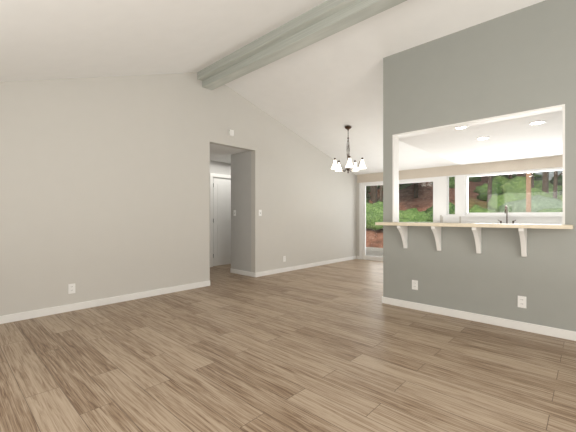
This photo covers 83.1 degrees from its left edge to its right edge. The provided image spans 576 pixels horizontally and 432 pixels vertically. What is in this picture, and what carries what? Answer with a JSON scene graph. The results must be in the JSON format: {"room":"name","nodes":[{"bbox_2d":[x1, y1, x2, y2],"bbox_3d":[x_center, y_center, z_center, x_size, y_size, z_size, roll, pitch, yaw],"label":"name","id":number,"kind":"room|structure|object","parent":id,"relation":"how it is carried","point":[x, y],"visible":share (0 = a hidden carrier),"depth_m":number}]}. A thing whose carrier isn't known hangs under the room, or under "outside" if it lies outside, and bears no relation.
{"room":"empty living room","nodes":[
{"label":"empty living room","id":0,"kind":"room"},
{"bbox_2d":[0,0,326,81],"bbox_3d":[-0.036,-1.659,1.283,7.640,1.642,4.170,0,0,43],"label":"ceiling","id":1,"kind":"structure","parent":0,"point":[52,39],"depth_m":3.15},
{"bbox_2d":[0,73,355,315],"bbox_3d":[-1.150,-0.615,5.608,0.120,3.530,8.890,0,0,43],"label":"wall","id":2,"kind":"structure","parent":0,"point":[104,187],"depth_m":4.50},
{"bbox_2d":[68,283,74,293],"bbox_3d":[-2.618,0.880,3.934,0.009,0.116,0.072,0,0,43],"label":"electrical outlet plate","id":3,"kind":"object","parent":2,"relation":"attached to","point":[71,287],"depth_m":3.93},
{"bbox_2d":[0,281,209,323],"bbox_3d":[-2.652,1.107,3.893,0.019,0.085,4.033,0,0,43],"label":"baseboard","id":4,"kind":"structure","parent":2,"relation":"attached to","point":[9,318],"depth_m":4.10},
{"bbox_2d":[229,130,233,135],"bbox_3d":[-0.987,-1.450,5.668,0.038,0.100,0.080,0,0,43],"label":"box","id":5,"kind":"object","parent":2,"relation":"attached to","point":[231,132],"visible":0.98,"depth_m":5.65},
{"bbox_2d":[254,256,357,276],"bbox_3d":[0.619,1.107,7.403,0.033,0.085,3.613,0,0,43],"label":"baseboard","id":6,"kind":"structure","parent":2,"relation":"attached to","point":[264,273],"depth_m":7.05},
{"bbox_2d":[210,160,229,174],"bbox_3d":[-1.719,-0.100,7.420,0.120,2.500,2.670,0,0,43],"label":"wall","id":7,"kind":"structure","parent":0,"point":[216,167],"depth_m":7.48},
{"bbox_2d":[210,173,230,266],"bbox_3d":[-1.471,0.092,7.674,0.138,2.115,0.950,0,0,43],"label":"door frame","id":8,"kind":"structure","parent":7,"relation":"attached to","point":[214,175],"depth_m":7.30},
{"bbox_2d":[213,178,230,265],"bbox_3d":[-1.430,0.134,7.634,0.116,2.012,0.767,0,0,43],"label":"door","id":9,"kind":"structure","parent":7,"relation":"in","point":[221,221],"depth_m":7.54},
{"bbox_2d":[210,144,246,162],"bbox_3d":[-1.342,-1.300,7.069,2.150,0.100,2.670,0,0,43],"label":"ceiling","id":10,"kind":"structure","parent":0,"point":[219,153],"depth_m":6.39},
{"bbox_2d":[230,151,250,271],"bbox_3d":[-0.445,-0.100,6.918,0.630,2.500,1.430,0,0,43],"label":"wall","id":11,"kind":"structure","parent":0,"point":[238,168],"depth_m":6.38},
{"bbox_2d":[230,268,253,276],"bbox_3d":[-0.903,1.107,6.358,0.720,0.085,0.013,0,0,43],"label":"baseboard","id":12,"kind":"structure","parent":11,"relation":"attached to","point":[241,272],"depth_m":6.35},
{"bbox_2d":[234,210,261,215],"bbox_3d":[-0.799,-0.060,6.367,0.673,0.116,0.173,0,0,43],"label":"switch plates","id":13,"kind":"object","parent":11,"relation":"attached to","point":[260,212],"visible":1,"depth_m":6.20},
{"bbox_2d":[0,259,575,431],"bbox_3d":[0.891,1.200,3.677,9.700,0.100,9.000,0,0,43],"label":"floor","id":14,"kind":"structure","parent":0,"point":[337,347],"depth_m":2.50},
{"bbox_2d":[225,0,544,174],"bbox_3d":[3.023,-1.764,4.576,7.640,1.431,4.820,0,0,43],"label":"ceiling","id":15,"kind":"structure","parent":0,"point":[320,95],"depth_m":5.02},
{"bbox_2d":[197,0,406,89],"bbox_3d":[1.383,-2.237,2.810,7.400,0.305,0.370,0,0,43],"label":"ceiling beam","id":16,"kind":"structure","parent":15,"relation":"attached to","point":[327,18],"depth_m":3.90},
{"bbox_2d":[331,126,365,172],"bbox_3d":[1.171,-1.270,6.274,0.669,0.910,0.650,0,0,43],"label":"dining chandelier","id":17,"kind":"object","parent":15,"relation":"hanging from","point":[349,165],"visible":0.98,"depth_m":6.21},
{"bbox_2d":[399,140,460,164],"bbox_3d":[2.540,-1.620,5.687,0.020,1.060,3.510,0,0,43],"label":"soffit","id":18,"kind":"structure","parent":0,"point":[427,151],"depth_m":5.45},
{"bbox_2d":[356,168,541,255],"bbox_3d":[4.596,-0.075,6.268,7.640,2.450,0.140,0,0,43],"label":"wall","id":19,"kind":"structure","parent":0,"point":[357,219],"depth_m":8.71},
{"bbox_2d":[359,176,439,260],"bbox_3d":[2.687,0.128,8.004,2.040,2.045,0.115,0,0,43],"label":"door frame","id":20,"kind":"structure","parent":19,"relation":"attached to","point":[363,207],"depth_m":8.35},
{"bbox_2d":[357,155,562,182],"bbox_3d":[3.896,-0.995,6.808,5.560,0.220,0.022,0,0,43],"label":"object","id":21,"kind":"structure","parent":19,"relation":"attached to","point":[531,163],"depth_m":6.79},
{"bbox_2d":[440,167,562,223],"bbox_3d":[4.536,0.133,6.259,3.045,2.035,0.155,0,0,43],"label":"window","id":22,"kind":"structure","parent":19,"relation":"in","point":[461,198],"depth_m":6.67},
{"bbox_2d":[383,0,575,331],"bbox_3d":[3.064,-0.484,2.709,4.800,3.268,0.140,0,0,43],"label":"wall","id":23,"kind":"structure","parent":0,"point":[522,59],"depth_m":3.46},
{"bbox_2d":[412,280,417,289],"bbox_3d":[1.563,0.850,4.003,0.072,0.116,0.008,0,0,43],"label":"electrical outlet plate","id":24,"kind":"object","parent":23,"relation":"attached to","point":[414,282],"depth_m":4.00},
{"bbox_2d":[375,222,573,256],"bbox_3d":[1.935,0.242,3.618,1.872,0.325,0.445,0,0,43],"label":"bar counter","id":25,"kind":"object","parent":23,"relation":"attached to","point":[402,227],"visible":0.96,"depth_m":3.46},
{"bbox_2d":[392,104,564,224],"bbox_3d":[2.023,-0.485,3.676,1.700,1.130,0.148,0,0,43],"label":"trim","id":26,"kind":"structure","parent":23,"relation":"attached to","point":[395,177],"depth_m":3.79},
{"bbox_2d":[382,296,575,340],"bbox_3d":[2.999,1.107,2.663,4.793,0.085,0.016,0,0,43],"label":"baseboard","id":27,"kind":"structure","parent":23,"relation":"attached to","point":[532,328],"depth_m":3.46},
{"bbox_2d":[518,296,525,307],"bbox_3d":[2.354,0.865,3.268,0.072,0.116,0.008,0,0,43],"label":"electrical outlet plate","id":28,"kind":"object","parent":23,"relation":"attached to","point":[521,299],"depth_m":3.26},
{"bbox_2d":[399,110,562,164],"bbox_3d":[4.306,-1.120,4.046,4.800,0.060,3.510,0,0,43],"label":"ceiling","id":29,"kind":"structure","parent":0,"point":[520,138],"depth_m":4.69},
{"bbox_2d":[476,137,489,139],"bbox_3d":[2.727,-1.087,4.551,0.176,0.007,0.176,0,0,43],"label":"recessed light","id":30,"kind":"object","parent":29,"relation":"in","point":[481,138],"visible":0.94,"depth_m":4.55},
{"bbox_2d":[528,120,546,124],"bbox_3d":[2.911,-1.087,3.793,0.176,0.007,0.176,0,0,43],"label":"recessed light","id":31,"kind":"object","parent":29,"relation":"in","point":[537,122],"visible":0.98,"depth_m":3.77},
{"bbox_2d":[498,205,515,222],"bbox_3d":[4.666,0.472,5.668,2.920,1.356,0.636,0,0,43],"label":"kitchen faucet","id":32,"kind":"object","parent":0,"point":[506,210],"visible":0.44,"depth_m":6.30},
{"label":"outside","id":33,"kind":"structure","parent":0,"visible":0},
{"bbox_2d":[366,247,382,256],"bbox_3d":[5.973,1.220,7.309,20.000,0.100,3.260,0,0,43],"label":"patio slab","id":34,"kind":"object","parent":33,"point":[374,251],"depth_m":10.71},
{"bbox_2d":[526,173,562,211],"bbox_3d":[6.224,-0.150,6.771,2.300,2.640,0.566,0,0,43],"label":"post","id":35,"kind":"object","parent":34,"relation":"on","point":[528,202],"depth_m":7.56},
{"bbox_2d":[366,176,562,247],"bbox_3d":[17.276,-1.717,19.473,36.000,5.835,30.050,0,0,43],"label":"slope","id":36,"kind":"structure","parent":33,"point":[409,195],"depth_m":14.36},
{"bbox_2d":[366,171,562,229],"bbox_3d":[11.863,-6.601,15.409,26.596,16.133,17.796,0,0,43],"label":"trees","id":37,"kind":"object","parent":36,"relation":"on","point":[510,193],"depth_m":12.17}
]}

